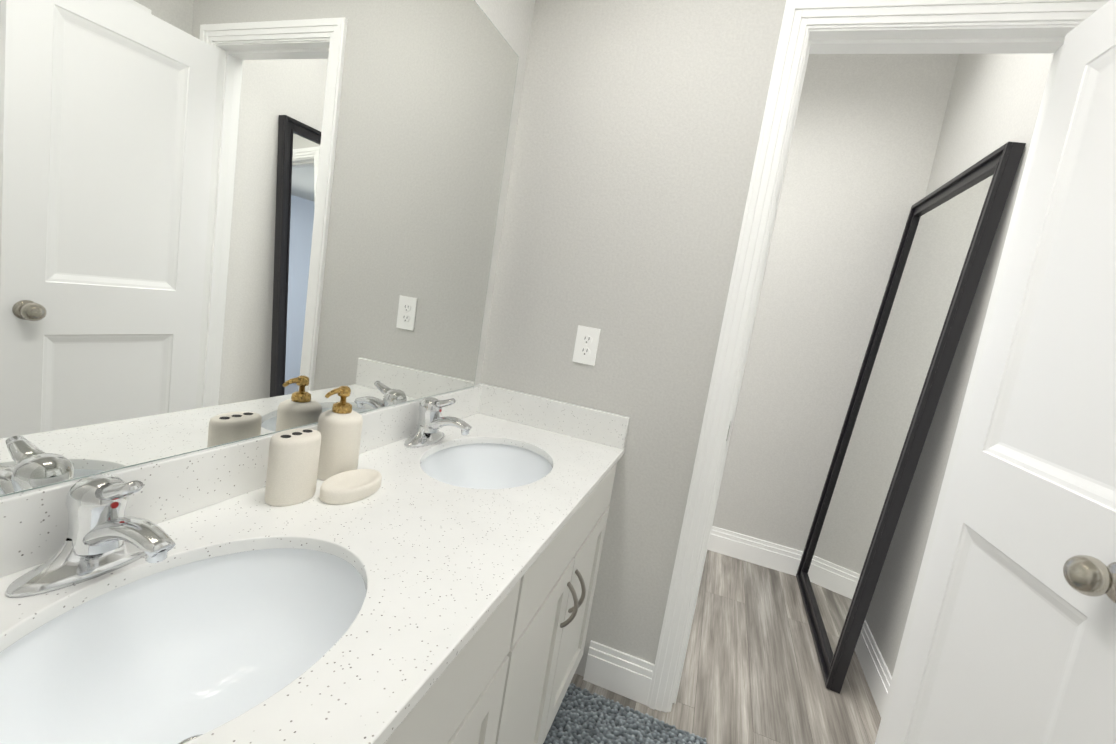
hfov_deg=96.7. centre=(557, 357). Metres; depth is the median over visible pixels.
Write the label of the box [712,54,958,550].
wall
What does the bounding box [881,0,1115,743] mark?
door
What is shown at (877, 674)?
baseboard
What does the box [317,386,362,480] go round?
soap dispenser
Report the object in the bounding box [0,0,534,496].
wall mirror
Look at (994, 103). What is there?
wall
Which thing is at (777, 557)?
baseboard
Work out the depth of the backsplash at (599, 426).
1.64 m
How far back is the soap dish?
0.95 m
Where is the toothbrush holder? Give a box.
[264,428,320,505]
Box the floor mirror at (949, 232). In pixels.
[796,142,1025,693]
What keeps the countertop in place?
on the bathroom vanity
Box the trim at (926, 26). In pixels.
[646,0,1108,743]
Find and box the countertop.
[0,415,624,743]
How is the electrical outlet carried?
attached to the wall at (637, 134)
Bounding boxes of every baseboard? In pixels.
[583,640,653,704]
[707,526,802,575]
[855,620,891,717]
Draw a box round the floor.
[570,550,880,743]
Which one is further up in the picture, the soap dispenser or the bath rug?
the soap dispenser
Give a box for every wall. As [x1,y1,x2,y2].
[480,0,785,676]
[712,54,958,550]
[865,53,1053,675]
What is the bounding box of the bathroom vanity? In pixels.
[380,455,622,743]
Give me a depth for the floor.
1.83 m
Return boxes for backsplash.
[0,383,483,578]
[480,384,629,446]
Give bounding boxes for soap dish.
[319,469,381,503]
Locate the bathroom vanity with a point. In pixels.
(509, 681)
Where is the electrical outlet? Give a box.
[572,325,600,365]
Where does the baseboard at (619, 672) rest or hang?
attached to the wall at (637, 134)
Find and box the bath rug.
[543,683,706,743]
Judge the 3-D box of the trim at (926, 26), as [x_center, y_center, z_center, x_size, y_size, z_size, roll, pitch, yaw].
[0.831,0.139,1.440,0.751,2.152,0.158,11,7,18]
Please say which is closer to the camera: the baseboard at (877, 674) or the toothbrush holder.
the toothbrush holder
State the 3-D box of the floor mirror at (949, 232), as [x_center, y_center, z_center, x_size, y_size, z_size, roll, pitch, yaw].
[1.360,0.249,2.093,0.046,1.955,0.875,15,8,18]
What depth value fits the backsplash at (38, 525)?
0.74 m
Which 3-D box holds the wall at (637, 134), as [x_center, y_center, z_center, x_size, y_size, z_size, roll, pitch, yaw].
[0.203,-0.304,1.629,0.820,2.780,0.120,11,7,18]

